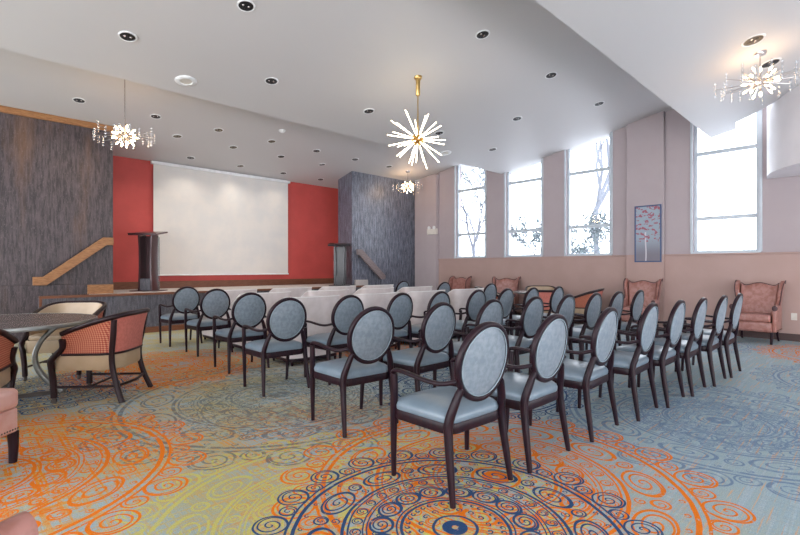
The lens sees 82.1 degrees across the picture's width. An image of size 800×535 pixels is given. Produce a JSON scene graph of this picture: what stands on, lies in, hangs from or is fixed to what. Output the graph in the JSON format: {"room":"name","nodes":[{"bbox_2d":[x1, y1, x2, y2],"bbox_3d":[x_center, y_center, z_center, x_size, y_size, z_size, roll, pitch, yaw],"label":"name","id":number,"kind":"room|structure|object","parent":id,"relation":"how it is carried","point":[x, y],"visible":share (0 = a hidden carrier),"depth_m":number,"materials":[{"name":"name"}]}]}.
{"room":"function hall","nodes":[
{"label":"function hall","id":0,"kind":"room"},
{"bbox_2d":[0,112,112,285],"bbox_3d":[-8.892,-0.721,6.437,8.140,3.941,1.470,0,0,-44],"label":"wall","id":1,"kind":"structure","parent":0,"point":[56,179],"depth_m":8.08,"materials":[{"name":"brown wood"}]},
{"bbox_2d":[0,283,112,341],"bbox_3d":[-8.367,0.770,5.894,8.140,0.960,0.040,0,0,-44],"label":"trim","id":2,"kind":"structure","parent":1,"relation":"attached to","point":[14,299],"depth_m":7.82,"materials":[{"name":"brown wood"}]},
{"bbox_2d":[0,105,112,131],"bbox_3d":[-8.371,-2.636,5.897,8.140,0.110,0.030,0,0,-44],"label":"trim","id":3,"kind":"structure","parent":1,"relation":"attached to","point":[4,109],"depth_m":8.09,"materials":[{"name":"brown wood"}]},
{"bbox_2d":[32,237,113,285],"bbox_3d":[-5.843,-0.138,8.253,1.190,0.865,0.150,0,0,-44],"label":"handrail","id":4,"kind":"object","parent":1,"relation":"attached to","point":[54,274],"visible":1,"depth_m":8.17,"materials":[{"name":"brown wood"}]},
{"bbox_2d":[87,284,113,293],"bbox_3d":[-5.561,0.390,8.537,0.410,0.170,0.048,0,0,-44],"label":"trim","id":5,"kind":"structure","parent":1,"relation":"attached to","point":[106,288],"depth_m":8.52,"materials":[{"name":"brown wood"}]},
{"bbox_2d":[113,156,337,281],"bbox_3d":[-4.200,-0.626,12.088,6.660,3.753,0.150,0,0,-44],"label":"wall","id":6,"kind":"structure","parent":0,"point":[312,209],"depth_m":12.30,"materials":[{"name":"red paint"}]},
{"bbox_2d":[150,160,289,275],"bbox_3d":[-4.394,-1.135,11.713,3.560,2.626,0.100,0,0,-44],"label":"projection screen","id":7,"kind":"object","parent":6,"relation":"attached to","point":[216,222],"visible":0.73,"depth_m":11.55,"materials":[{"name":"fabric"}]},
{"bbox_2d":[113,278,333,289],"bbox_3d":[-4.159,0.390,12.010,6.410,0.170,0.020,0,0,-44],"label":"baseboard","id":8,"kind":"structure","parent":6,"relation":"attached to","point":[262,282],"depth_m":11.74,"materials":[{"name":"brown wood"}]},
{"bbox_2d":[0,48,472,188],"bbox_3d":[-4.651,-2.857,8.422,17.000,0.874,4.901,0,0,-44],"label":"ceiling","id":9,"kind":"structure","parent":0,"point":[27,82],"depth_m":9.44,"materials":[{"name":"paint"}]},
{"bbox_2d":[94,79,154,147],"bbox_3d":[-4.258,-2.446,7.090,0.790,1.166,0.809,0,0,18],"label":"crystal chandelier","id":10,"kind":"object","parent":9,"relation":"hanging from","point":[124,135],"visible":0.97,"depth_m":7.09,"materials":[{"name":"glass"}]},
{"bbox_2d":[338,171,414,291],"bbox_3d":[-0.702,-0.731,13.857,2.492,3.961,0.779,0,0,-44],"label":"wall","id":11,"kind":"structure","parent":0,"point":[375,216],"depth_m":13.39,"materials":[{"name":"grey wood"}]},
{"bbox_2d":[356,249,385,278],"bbox_3d":[-0.841,-0.100,13.078,1.049,0.840,0.150,0,0,-44],"label":"handrail","id":12,"kind":"object","parent":11,"relation":"attached to","point":[360,252],"visible":1,"depth_m":12.98,"materials":[{"name":"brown wood"}]},
{"bbox_2d":[0,323,799,534],"bbox_3d":[-0.978,1.300,4.614,17.000,0.100,16.000,0,0,-44],"label":"floor","id":13,"kind":"structure","parent":0,"point":[197,451],"depth_m":2.97,"materials":[{"name":"carpet"}]},
{"bbox_2d":[0,388,18,463],"bbox_3d":[-2.760,0.745,2.662,0.661,1.028,0.742,0,0,0],"label":"chair","id":14,"kind":"object","parent":13,"relation":"on","point":[8,396],"visible":1,"depth_m":2.90,"materials":[{"name":"pink leather"}]},
{"bbox_2d":[0,388,17,412],"bbox_3d":[-2.692,0.825,2.662,0.525,0.130,0.570,0,0,0],"label":"seat cushion","id":15,"kind":"object","parent":14,"relation":"on","point":[8,396],"depth_m":2.87,"materials":[{"name":"pink leather"}]},
{"bbox_2d":[0,329,18,387],"bbox_3d":[-3.387,0.833,3.456,0.720,0.852,0.695,0,0,-25],"label":"chair","id":16,"kind":"object","parent":13,"relation":"on","point":[8,352],"visible":0.8,"depth_m":3.70,"materials":[{"name":"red fabric"}]},
{"bbox_2d":[0,511,38,534],"bbox_3d":[-1.277,0.726,0.974,0.709,1.067,0.661,0,0,18],"label":"armchair","id":17,"kind":"object","parent":13,"relation":"on","point":[22,523],"visible":1,"depth_m":1.10,"materials":[{"name":"pink fabric"}]},
{"bbox_2d":[0,313,97,398],"bbox_3d":[-3.805,0.874,4.333,1.606,0.752,1.606,0,0,-44],"label":"round table","id":18,"kind":"object","parent":13,"relation":"on","point":[12,323],"visible":0.77,"depth_m":4.47,"materials":[{"name":"stone"}]},
{"bbox_2d":[18,301,106,380],"bbox_3d":[-3.931,0.833,5.432,0.720,0.852,0.695,0,0,-10],"label":"chair","id":19,"kind":"object","parent":13,"relation":"on","point":[28,341],"visible":0.41,"depth_m":5.34,"materials":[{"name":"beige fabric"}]},
{"bbox_2d":[28,329,65,340],"bbox_3d":[-3.926,0.771,5.403,0.539,0.068,0.544,0,0,-10],"label":"seat cushion","id":20,"kind":"object","parent":19,"relation":"on","point":[32,335],"depth_m":5.15,"materials":[{"name":"beige leather"}]},
{"bbox_2d":[47,308,152,403],"bbox_3d":[-2.902,0.833,4.531,0.695,0.852,0.720,0,0,-4],"label":"chair","id":21,"kind":"object","parent":13,"relation":"on","point":[111,342],"visible":0.99,"depth_m":4.25,"materials":[{"name":"orange fabric"}]},
{"bbox_2d":[158,286,202,346],"bbox_3d":[-3.637,0.772,7.644,0.562,0.960,0.578,0,0,-44],"label":"armchair","id":22,"kind":"object","parent":13,"relation":"on","point":[188,297],"visible":0.94,"depth_m":7.47,"materials":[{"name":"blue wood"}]},
{"bbox_2d":[161,313,197,319],"bbox_3d":[-3.672,0.796,7.681,0.510,0.088,0.476,0,0,-44],"label":"seat cushion","id":23,"kind":"object","parent":22,"relation":"on","point":[173,316],"depth_m":7.52,"materials":[{"name":"blue leather"}]},
{"bbox_2d":[38,287,361,326],"bbox_3d":[-3.829,0.880,11.141,7.940,0.740,1.729,0,0,-44],"label":"stage platform","id":24,"kind":"object","parent":13,"relation":"on","point":[115,304],"visible":0.07,"depth_m":8.81,"materials":[{"name":"brown wood"}]},
{"bbox_2d":[39,299,183,332],"bbox_3d":[-3.218,0.885,10.515,7.970,0.730,0.020,0,0,-44],"label":"trim","id":25,"kind":"structure","parent":24,"relation":"attached to","point":[180,326],"depth_m":9.07,"materials":[{"name":"red wood"}]},
{"bbox_2d":[39,285,364,298],"bbox_3d":[-3.230,0.497,10.528,7.970,0.045,0.075,0,0,-44],"label":"trim","id":26,"kind":"structure","parent":24,"relation":"attached to","point":[150,293],"depth_m":8.56,"materials":[{"name":"brown wood"}]},
{"bbox_2d":[89,284,358,294],"bbox_3d":[-3.738,0.490,11.256,6.750,0.039,1.689,0,0,-44],"label":"floor","id":27,"kind":"structure","parent":24,"relation":"on","point":[302,285],"depth_m":11.21,"materials":[{"name":"wood"}]},
{"bbox_2d":[128,232,167,290],"bbox_3d":[-5.204,-0.152,9.504,0.570,1.245,0.487,0,0,0],"label":"lectern","id":28,"kind":"object","parent":27,"relation":"on","point":[147,245],"visible":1,"depth_m":9.46,"materials":[{"name":"brown wood"}]},
{"bbox_2d":[328,243,350,285],"bbox_3d":[-1.628,-0.112,12.410,0.600,1.165,0.487,0,0,-4],"label":"lectern","id":29,"kind":"object","parent":27,"relation":"on","point":[339,252],"visible":1,"depth_m":12.49,"materials":[{"name":"black paint"}]},
{"bbox_2d":[184,288,232,356],"bbox_3d":[-2.828,0.772,6.827,0.562,0.960,0.578,0,0,-43],"label":"armchair","id":30,"kind":"object","parent":13,"relation":"on","point":[216,301],"visible":0.89,"depth_m":6.65,"materials":[{"name":"grey fabric"}]},
{"bbox_2d":[187,318,227,326],"bbox_3d":[-2.863,0.796,6.863,0.510,0.088,0.476,0,0,-43],"label":"seat cushion","id":31,"kind":"object","parent":30,"relation":"on","point":[203,322],"depth_m":6.70,"materials":[{"name":"blue leather"}]},
{"bbox_2d":[198,289,256,342],"bbox_3d":[-3.014,0.809,8.122,0.854,0.882,0.690,0,0,-44],"label":"lounge chair","id":32,"kind":"object","parent":13,"relation":"on","point":[233,294],"visible":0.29,"depth_m":7.86,"materials":[{"name":"beige fabric"}]},
{"bbox_2d":[212,292,269,373],"bbox_3d":[-1.985,0.772,5.778,0.562,0.960,0.578,0,0,-41],"label":"armchair","id":33,"kind":"object","parent":13,"relation":"on","point":[249,309],"visible":0.92,"depth_m":5.60,"materials":[{"name":"grey fabric"}]},
{"bbox_2d":[215,327,262,337],"bbox_3d":[-2.018,0.796,5.815,0.510,0.088,0.476,0,0,-41],"label":"seat cushion","id":34,"kind":"object","parent":33,"relation":"on","point":[236,332],"depth_m":5.66,"materials":[{"name":"blue leather"}]},
{"bbox_2d":[226,291,290,348],"bbox_3d":[-2.195,0.809,7.217,0.854,0.882,0.690,0,0,-44],"label":"lounge chair","id":35,"kind":"object","parent":13,"relation":"on","point":[270,298],"visible":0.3,"depth_m":6.98,"materials":[{"name":"beige fabric"}]},
{"bbox_2d":[242,297,309,396],"bbox_3d":[-1.286,0.772,4.812,0.562,0.960,0.578,0,0,-40],"label":"armchair","id":36,"kind":"object","parent":13,"relation":"on","point":[286,319],"visible":1,"depth_m":4.65,"materials":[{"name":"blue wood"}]},
{"bbox_2d":[245,338,302,352],"bbox_3d":[-1.319,0.796,4.850,0.510,0.088,0.476,0,0,-40],"label":"seat cushion","id":37,"kind":"object","parent":36,"relation":"on","point":[256,346],"depth_m":4.69,"materials":[{"name":"blue leather"}]},
{"bbox_2d":[269,287,311,296],"bbox_3d":[-2.186,0.809,8.900,0.854,0.882,0.690,0,0,-45],"label":"lounge chair","id":38,"kind":"object","parent":13,"relation":"on","point":[295,292],"visible":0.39,"depth_m":8.64,"materials":[{"name":"beige fabric"}]},
{"bbox_2d":[265,295,338,365],"bbox_3d":[-1.303,0.809,6.271,0.854,0.882,0.690,0,0,-43],"label":"lounge chair","id":39,"kind":"object","parent":13,"relation":"on","point":[319,309],"visible":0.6,"depth_m":6.04,"materials":[{"name":"beige fabric"}]},
{"bbox_2d":[301,289,348,299],"bbox_3d":[-1.359,0.809,8.002,0.854,0.882,0.690,0,0,-43],"label":"lounge chair","id":40,"kind":"object","parent":13,"relation":"on","point":[343,292],"visible":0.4,"depth_m":7.67,"materials":[{"name":"beige fabric"}]},
{"bbox_2d":[303,295,363,384],"bbox_3d":[-0.730,0.772,5.253,0.562,0.960,0.578,0,0,-44],"label":"armchair","id":41,"kind":"object","parent":13,"relation":"on","point":[348,307],"visible":0.66,"depth_m":5.05,"materials":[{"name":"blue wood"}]},
{"bbox_2d":[306,332,346,344],"bbox_3d":[-0.764,0.796,5.289,0.510,0.088,0.476,0,0,-44],"label":"seat cushion","id":42,"kind":"object","parent":41,"relation":"on","point":[324,338],"depth_m":5.11,"materials":[{"name":"blue leather"}]},
{"bbox_2d":[310,306,398,437],"bbox_3d":[-0.363,0.772,3.730,0.562,0.960,0.578,0,0,-40],"label":"armchair","id":43,"kind":"object","parent":13,"relation":"on","point":[370,335],"visible":0.98,"depth_m":3.56,"materials":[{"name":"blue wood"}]},
{"bbox_2d":[314,357,387,378],"bbox_3d":[-0.394,0.796,3.769,0.510,0.088,0.476,0,0,-40],"label":"seat cushion","id":44,"kind":"object","parent":43,"relation":"on","point":[335,368],"depth_m":3.62,"materials":[{"name":"blue leather"}]},
{"bbox_2d":[352,287,393,294],"bbox_3d":[-0.578,0.809,8.735,0.854,0.882,0.690,0,0,-44],"label":"lounge chair","id":45,"kind":"object","parent":13,"relation":"on","point":[390,289],"visible":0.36,"depth_m":8.39,"materials":[{"name":"beige fabric"}]},
{"bbox_2d":[355,292,399,348],"bbox_3d":[-0.475,0.809,7.049,0.854,0.882,0.690,0,0,-44],"label":"lounge chair","id":46,"kind":"object","parent":13,"relation":"on","point":[382,300],"visible":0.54,"depth_m":6.73,"materials":[{"name":"beige fabric"}]},
{"bbox_2d":[387,293,412,347],"bbox_3d":[-0.162,0.772,5.703,0.578,0.960,0.562,0,0,44],"label":"armchair","id":47,"kind":"object","parent":13,"relation":"on","point":[400,307],"visible":0.48,"depth_m":5.55,"materials":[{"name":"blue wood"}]},
{"bbox_2d":[379,302,455,405],"bbox_3d":[0.182,0.772,4.173,0.562,0.960,0.578,0,0,-44],"label":"armchair","id":48,"kind":"object","parent":13,"relation":"on","point":[436,333],"visible":0.78,"depth_m":4.00,"materials":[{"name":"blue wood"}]},
{"bbox_2d":[383,347,448,366],"bbox_3d":[0.147,0.796,4.209,0.510,0.088,0.476,0,0,-44],"label":"seat cushion","id":49,"kind":"object","parent":48,"relation":"on","point":[409,357],"depth_m":4.05,"materials":[{"name":"blue leather"}]},
{"bbox_2d":[402,290,444,345],"bbox_3d":[0.309,0.809,7.785,0.854,0.882,0.690,0,0,-44],"label":"lounge chair","id":50,"kind":"object","parent":13,"relation":"on","point":[420,299],"visible":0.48,"depth_m":7.37,"materials":[{"name":"white fabric"}]},
{"bbox_2d":[397,291,449,349],"bbox_3d":[0.340,0.772,6.090,0.578,0.960,0.562,0,0,44],"label":"armchair","id":51,"kind":"object","parent":13,"relation":"on","point":[441,296],"visible":0.24,"depth_m":5.90,"materials":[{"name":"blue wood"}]},
{"bbox_2d":[402,324,421,333],"bbox_3d":[0.305,0.796,6.125,0.476,0.088,0.510,0,0,44],"label":"seat cushion","id":52,"kind":"object","parent":51,"relation":"on","point":[415,327],"depth_m":5.98,"materials":[{"name":"blue leather"}]},
{"bbox_2d":[390,321,512,508],"bbox_3d":[0.317,0.772,2.732,0.562,0.960,0.578,0,0,-40],"label":"armchair","id":53,"kind":"object","parent":13,"relation":"on","point":[462,403],"visible":1,"depth_m":2.57,"materials":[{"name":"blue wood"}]},
{"bbox_2d":[396,386,497,423],"bbox_3d":[0.284,0.796,2.770,0.510,0.088,0.476,0,0,-40],"label":"seat cushion","id":54,"kind":"object","parent":53,"relation":"on","point":[431,406],"depth_m":2.63,"materials":[{"name":"blue leather"}]},
{"bbox_2d":[448,276,471,289],"bbox_3d":[1.492,0.734,12.621,0.661,1.051,0.710,0,0,-39],"label":"armchair","id":55,"kind":"object","parent":13,"relation":"on","point":[461,282],"visible":0.16,"depth_m":12.73,"materials":[{"name":"pink fabric"}]},
{"bbox_2d":[447,288,483,338],"bbox_3d":[1.103,0.809,8.530,0.854,0.882,0.690,0,0,-43],"label":"lounge chair","id":56,"kind":"object","parent":13,"relation":"on","point":[458,298],"visible":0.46,"depth_m":8.12,"materials":[{"name":"white fabric"}]},
{"bbox_2d":[433,299,503,387],"bbox_3d":[0.703,0.772,4.578,0.578,0.960,0.562,0,0,45],"label":"armchair","id":57,"kind":"object","parent":13,"relation":"on","point":[492,310],"visible":0.37,"depth_m":4.39,"materials":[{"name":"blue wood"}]},
{"bbox_2d":[442,341,462,355],"bbox_3d":[0.667,0.796,4.613,0.476,0.088,0.510,0,0,45],"label":"seat cushion","id":58,"kind":"object","parent":57,"relation":"on","point":[457,345],"depth_m":4.49,"materials":[{"name":"blue leather"}]},
{"bbox_2d":[455,289,485,341],"bbox_3d":[0.893,0.772,6.526,0.578,0.960,0.562,0,0,44],"label":"armchair","id":59,"kind":"object","parent":13,"relation":"on","point":[476,300],"visible":0.5,"depth_m":6.31,"materials":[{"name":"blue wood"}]},
{"bbox_2d":[455,320,474,329],"bbox_3d":[0.857,0.796,6.561,0.476,0.088,0.510,0,0,44],"label":"seat cushion","id":60,"kind":"object","parent":59,"relation":"on","point":[460,324],"depth_m":6.33,"materials":[{"name":"grey fabric"}]},
{"bbox_2d":[468,288,513,334],"bbox_3d":[1.381,0.772,6.900,0.578,0.960,0.562,0,0,45],"label":"armchair","id":61,"kind":"object","parent":13,"relation":"on","point":[506,297],"visible":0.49,"depth_m":6.75,"materials":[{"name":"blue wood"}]},
{"bbox_2d":[492,276,520,314],"bbox_3d":[2.608,0.734,11.496,0.709,1.051,0.661,0,0,24],"label":"armchair","id":62,"kind":"object","parent":13,"relation":"on","point":[501,284],"visible":0.32,"depth_m":11.64,"materials":[{"name":"pink fabric"}]},
{"bbox_2d":[464,314,570,473],"bbox_3d":[0.817,0.772,3.146,0.562,0.960,0.578,0,0,-43],"label":"armchair","id":63,"kind":"object","parent":13,"relation":"on","point":[524,392],"visible":0.84,"depth_m":2.95,"materials":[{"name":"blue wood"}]},
{"bbox_2d":[491,371,557,400],"bbox_3d":[0.782,0.796,3.182,0.510,0.088,0.476,0,0,-43],"label":"seat cushion","id":64,"kind":"object","parent":63,"relation":"on","point":[516,389],"depth_m":3.01,"materials":[{"name":"blue leather"}]},
{"bbox_2d":[505,287,538,332],"bbox_3d":[1.871,0.772,7.275,0.562,0.960,0.578,0,0,-45],"label":"armchair","id":65,"kind":"object","parent":13,"relation":"on","point":[533,291],"visible":0.35,"depth_m":7.06,"materials":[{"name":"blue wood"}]},
{"bbox_2d":[503,296,543,372],"bbox_3d":[1.234,0.772,5.007,0.578,0.960,0.562,0,0,45],"label":"armchair","id":66,"kind":"object","parent":13,"relation":"on","point":[531,318],"visible":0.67,"depth_m":4.79,"materials":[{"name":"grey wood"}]},
{"bbox_2d":[508,335,532,347],"bbox_3d":[1.199,0.796,5.043,0.476,0.088,0.510,0,0,45],"label":"seat cushion","id":67,"kind":"object","parent":66,"relation":"on","point":[525,342],"depth_m":4.84,"materials":[{"name":"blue leather"}]},
{"bbox_2d":[521,286,563,321],"bbox_3d":[2.405,0.772,7.693,0.578,0.960,0.562,0,0,44],"label":"armchair","id":68,"kind":"object","parent":13,"relation":"on","point":[557,294],"visible":0.47,"depth_m":7.45,"materials":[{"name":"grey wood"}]},
{"bbox_2d":[514,294,574,371],"bbox_3d":[1.715,0.772,5.374,0.578,0.960,0.562,0,0,45],"label":"armchair","id":69,"kind":"object","parent":13,"relation":"on","point":[566,306],"visible":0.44,"depth_m":5.24,"materials":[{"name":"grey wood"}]},
{"bbox_2d":[528,307,618,441],"bbox_3d":[1.392,0.772,3.645,0.578,0.960,0.562,0,0,44],"label":"armchair","id":70,"kind":"object","parent":13,"relation":"on","point":[585,376],"visible":0.81,"depth_m":3.44,"materials":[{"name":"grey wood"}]},
{"bbox_2d":[554,358,607,381],"bbox_3d":[1.357,0.796,3.680,0.476,0.088,0.510,0,0,44],"label":"seat cushion","id":71,"kind":"object","parent":70,"relation":"on","point":[574,370],"depth_m":3.49,"materials":[{"name":"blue leather"}]},
{"bbox_2d":[545,292,601,343],"bbox_3d":[2.174,0.772,5.720,0.562,0.960,0.578,0,0,-45],"label":"armchair","id":72,"kind":"object","parent":13,"relation":"on","point":[592,310],"visible":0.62,"depth_m":5.49,"materials":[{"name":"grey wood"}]},
{"bbox_2d":[572,328,592,338],"bbox_3d":[2.139,0.796,5.755,0.510,0.088,0.476,0,0,-45],"label":"seat cushion","id":73,"kind":"object","parent":72,"relation":"on","point":[577,332],"depth_m":5.53,"materials":[{"name":"blue leather"}]},
{"bbox_2d":[574,288,604,323],"bbox_3d":[3.795,0.833,9.398,0.695,0.852,0.720,0,0,29],"label":"chair","id":74,"kind":"object","parent":13,"relation":"on","point":[581,300],"visible":0.27,"depth_m":9.14,"materials":[{"name":"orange fabric"}]},
{"bbox_2d":[569,291,623,358],"bbox_3d":[2.620,0.772,6.080,0.562,0.960,0.578,0,0,-45],"label":"armchair","id":75,"kind":"object","parent":13,"relation":"on","point":[617,300],"visible":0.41,"depth_m":5.95,"materials":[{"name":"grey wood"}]},
{"bbox_2d":[578,303,658,421],"bbox_3d":[1.959,0.772,4.095,0.578,0.960,0.562,0,0,44],"label":"armchair","id":76,"kind":"object","parent":13,"relation":"on","point":[631,364],"visible":0.77,"depth_m":3.89,"materials":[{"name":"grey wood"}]},
{"bbox_2d":[583,350,648,368],"bbox_3d":[1.923,0.796,4.130,0.476,0.088,0.510,0,0,44],"label":"seat cushion","id":77,"kind":"object","parent":76,"relation":"on","point":[622,359],"depth_m":3.93,"materials":[{"name":"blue leather"}]},
{"bbox_2d":[601,290,643,340],"bbox_3d":[3.077,0.772,6.438,0.578,0.960,0.562,0,0,45],"label":"armchair","id":78,"kind":"object","parent":13,"relation":"on","point":[636,306],"visible":0.5,"depth_m":6.20,"materials":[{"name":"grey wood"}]},
{"bbox_2d":[621,278,662,321],"bbox_3d":[4.798,0.734,9.196,0.709,1.051,0.661,0,0,40],"label":"armchair","id":79,"kind":"object","parent":13,"relation":"on","point":[651,290],"visible":0.61,"depth_m":9.26,"materials":[{"name":"pink fabric"}]},
{"bbox_2d":[613,300,685,407],"bbox_3d":[2.414,0.772,4.450,0.562,0.960,0.578,0,0,-45],"label":"armchair","id":80,"kind":"object","parent":13,"relation":"on","point":[663,356],"visible":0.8,"depth_m":4.24,"materials":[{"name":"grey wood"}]},
{"bbox_2d":[616,343,675,359],"bbox_3d":[2.378,0.796,4.486,0.510,0.088,0.476,0,0,-45],"label":"seat cushion","id":81,"kind":"object","parent":80,"relation":"on","point":[660,353],"depth_m":4.34,"materials":[{"name":"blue leather"}]},
{"bbox_2d":[637,297,707,396],"bbox_3d":[2.865,0.772,4.816,0.578,0.960,0.562,0,0,45],"label":"armchair","id":82,"kind":"object","parent":13,"relation":"on","point":[688,349],"visible":0.67,"depth_m":4.60,"materials":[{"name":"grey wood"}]},
{"bbox_2d":[654,338,697,352],"bbox_3d":[2.829,0.796,4.851,0.476,0.088,0.510,0,0,45],"label":"seat cushion","id":83,"kind":"object","parent":82,"relation":"on","point":[686,347],"depth_m":4.68,"materials":[{"name":"blue leather"}]},
{"bbox_2d":[663,295,727,386],"bbox_3d":[3.341,0.772,5.192,0.562,0.960,0.578,0,0,-44],"label":"armchair","id":84,"kind":"object","parent":13,"relation":"on","point":[710,342],"visible":0.69,"depth_m":4.96,"materials":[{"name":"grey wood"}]},
{"bbox_2d":[681,333,718,345],"bbox_3d":[3.306,0.796,5.227,0.510,0.088,0.476,0,0,-44],"label":"seat cushion","id":85,"kind":"object","parent":84,"relation":"on","point":[708,340],"depth_m":5.03,"materials":[{"name":"blue leather"}]},
{"bbox_2d":[681,293,742,377],"bbox_3d":[3.793,0.772,5.572,0.562,0.960,0.578,0,0,-44],"label":"armchair","id":86,"kind":"object","parent":13,"relation":"on","point":[728,338],"visible":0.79,"depth_m":5.35,"materials":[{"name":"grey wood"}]},
{"bbox_2d":[686,329,734,340],"bbox_3d":[3.758,0.796,5.608,0.510,0.088,0.476,0,0,-44],"label":"seat cushion","id":87,"kind":"object","parent":86,"relation":"on","point":[727,335],"depth_m":5.43,"materials":[{"name":"blue leather"}]},
{"bbox_2d":[729,280,785,344],"bbox_3d":[6.099,0.734,7.873,0.661,1.051,0.709,0,0,-42],"label":"armchair","id":88,"kind":"object","parent":13,"relation":"on","point":[761,310],"visible":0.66,"depth_m":7.83,"materials":[{"name":"pink fabric"}]},
{"bbox_2d":[739,312,771,322],"bbox_3d":[6.049,0.831,7.827,0.525,0.128,0.479,0,0,-42],"label":"seat cushion","id":89,"kind":"object","parent":88,"relation":"on","point":[745,317],"depth_m":7.65,"materials":[{"name":"pink fabric"}]},
{"bbox_2d":[0,0,799,173],"bbox_3d":[0.676,-3.136,2.657,16.662,1.303,10.886,0,0,-44],"label":"ceiling","id":90,"kind":"structure","parent":0,"point":[332,61],"depth_m":6.10,"materials":[{"name":"paint"}]},
{"bbox_2d":[175,75,196,86],"bbox_3d":[-2.915,-2.547,6.262,0.275,0.062,0.279,0,0,40],"label":"ceiling speaker","id":91,"kind":"object","parent":90,"relation":"attached to","point":[183,80],"visible":1,"depth_m":6.25,"materials":[{"name":"white plastic"}]},
{"bbox_2d":[389,75,443,168],"bbox_3d":[0.235,-2.191,6.847,0.873,1.364,0.861,0,0,-44],"label":"chandelier","id":92,"kind":"object","parent":90,"relation":"hanging from","point":[418,138],"visible":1,"depth_m":6.86,"materials":[{"name":"white glass"}]},
{"bbox_2d":[741,33,765,46],"bbox_3d":[4.207,-2.716,5.477,0.244,0.060,0.240,0,0,-33],"label":"recessed light","id":93,"kind":"object","parent":90,"relation":"in","point":[755,39],"visible":1,"depth_m":5.47,"materials":[{"name":"black paint"}]},
{"bbox_2d":[715,49,798,99],"bbox_3d":[4.544,-2.441,5.812,0.968,0.580,0.920,0,0,-44],"label":"crystal chandelier","id":94,"kind":"object","parent":90,"relation":"hanging from","point":[759,81],"visible":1,"depth_m":5.78,"materials":[{"name":"glass"}]},
{"bbox_2d":[415,107,799,286],"bbox_3d":[4.774,-1.400,10.163,0.260,5.300,16.000,0,0,-44],"label":"wall","id":95,"kind":"structure","parent":0,"point":[780,196],"depth_m":9.89,"materials":[{"name":"paint"}]},
{"bbox_2d":[416,174,438,289],"bbox_3d":[0.822,-0.783,13.993,0.110,4.066,0.900,0,0,-44],"label":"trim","id":96,"kind":"structure","parent":95,"relation":"attached to","point":[427,195],"depth_m":13.90,"materials":[{"name":"paint"}]},
{"bbox_2d":[454,165,485,257],"bbox_3d":[1.991,-2.015,12.918,0.180,3.470,1.120,0,0,-44],"label":"window","id":97,"kind":"structure","parent":95,"relation":"in","point":[459,191],"depth_m":13.26,"materials":[{"name":"clear glass"}]},
{"bbox_2d":[504,158,542,256],"bbox_3d":[3.157,-2.015,11.709,0.180,3.470,1.120,0,0,-44],"label":"window","id":98,"kind":"structure","parent":95,"relation":"in","point":[509,183],"depth_m":11.98,"materials":[{"name":"clear glass"}]},
{"bbox_2d":[564,132,612,255],"bbox_3d":[4.310,-2.015,10.515,0.180,3.470,1.120,0,0,-44],"label":"window","id":99,"kind":"structure","parent":95,"relation":"in","point":[610,168],"depth_m":10.63,"materials":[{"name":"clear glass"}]},
{"bbox_2d":[438,252,799,333],"bbox_3d":[5.683,0.485,8.991,0.060,1.530,13.050,0,0,-44],"label":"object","id":100,"kind":"structure","parent":95,"relation":"attached to","point":[689,278],"depth_m":9.21,"materials":[{"name":"paint"}]},
{"bbox_2d":[626,254,663,327],"bbox_3d":[5.083,0.485,9.544,0.045,1.530,0.720,0,0,-44],"label":"trim","id":101,"kind":"structure","parent":95,"relation":"attached to","point":[635,271],"depth_m":9.47,"materials":[{"name":"paint"}]},
{"bbox_2d":[626,111,664,254],"bbox_3d":[5.090,-1.765,9.551,0.065,2.970,0.720,0,0,-44],"label":"pillar","id":102,"kind":"structure","parent":95,"relation":"attached to","point":[645,137],"depth_m":9.53,"materials":[{"name":"paint"}]},
{"bbox_2d":[634,204,661,261],"bbox_3d":[5.104,-0.710,9.468,0.030,1.170,0.510,0,0,-44],"label":"framed picture","id":103,"kind":"object","parent":95,"relation":"attached to","point":[647,218],"visible":1,"depth_m":9.46},
{"bbox_2d":[517,312,799,341],"bbox_3d":[5.672,1.188,8.980,0.020,0.125,13.050,0,0,-44],"label":"baseboard","id":104,"kind":"structure","parent":95,"relation":"attached to","point":[753,334],"depth_m":8.17,"materials":[{"name":"brown wood"}]},
{"bbox_2d":[690,110,761,253],"bbox_3d":[6.115,-2.015,8.643,0.180,3.470,1.120,0,0,-44],"label":"window","id":105,"kind":"structure","parent":95,"relation":"in","point":[758,145],"depth_m":8.66,"materials":[{"name":"white metal"}]},
{"bbox_2d":[767,84,799,178],"bbox_3d":[7.841,-2.815,5.716,1.500,2.470,5.340,0,0,-44],"label":"wall","id":106,"kind":"structure","parent":0,"point":[783,115],"depth_m":7.25,"materials":[{"name":"paint"}]},
{"label":"outside","id":107,"kind":"structure","parent":0,"visible":0},
{"bbox_3d":[22.041,1.600,28.212,49.100,0.100,70.000,0,0,-44],"label":"ground","id":108,"kind":"structure","parent":107,"visible":0},
{"bbox_2d":[461,167,484,255],"bbox_3d":[2.652,-1.763,17.850,4.209,6.641,6.243,0,0,24],"label":"leafy tree","id":109,"kind":"object","parent":108,"relation":"on","point":[481,207],"visible":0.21,"depth_m":17.12,"materials":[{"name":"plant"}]},
{"bbox_2d":[511,214,601,254],"bbox_3d":[5.035,-0.173,15.680,3.474,3.459,1.851,0,0,9],"label":"leafy tree","id":110,"kind":"object","parent":108,"relation":"on","point":[536,236],"visible":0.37,"depth_m":15.51,"materials":[{"name":"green plant"}]},
{"bbox_2d":[571,206,608,253],"bbox_3d":[5.826,-0.202,13.802,2.941,3.520,1.868,0,0,14],"label":"leafy tree","id":111,"kind":"object","parent":108,"relation":"on","point":[598,231],"visible":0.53,"depth_m":13.80,"materials":[{"name":"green plant"}]},
{"bbox_2d":[591,138,608,252],"bbox_3d":[9.624,-4.311,17.874,5.814,11.751,8.458,0,0,-5],"label":"bare tree","id":112,"kind":"object","parent":108,"relation":"on","point":[602,193],"visible":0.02,"depth_m":19.05,"materials":[{"name":"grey plant"}]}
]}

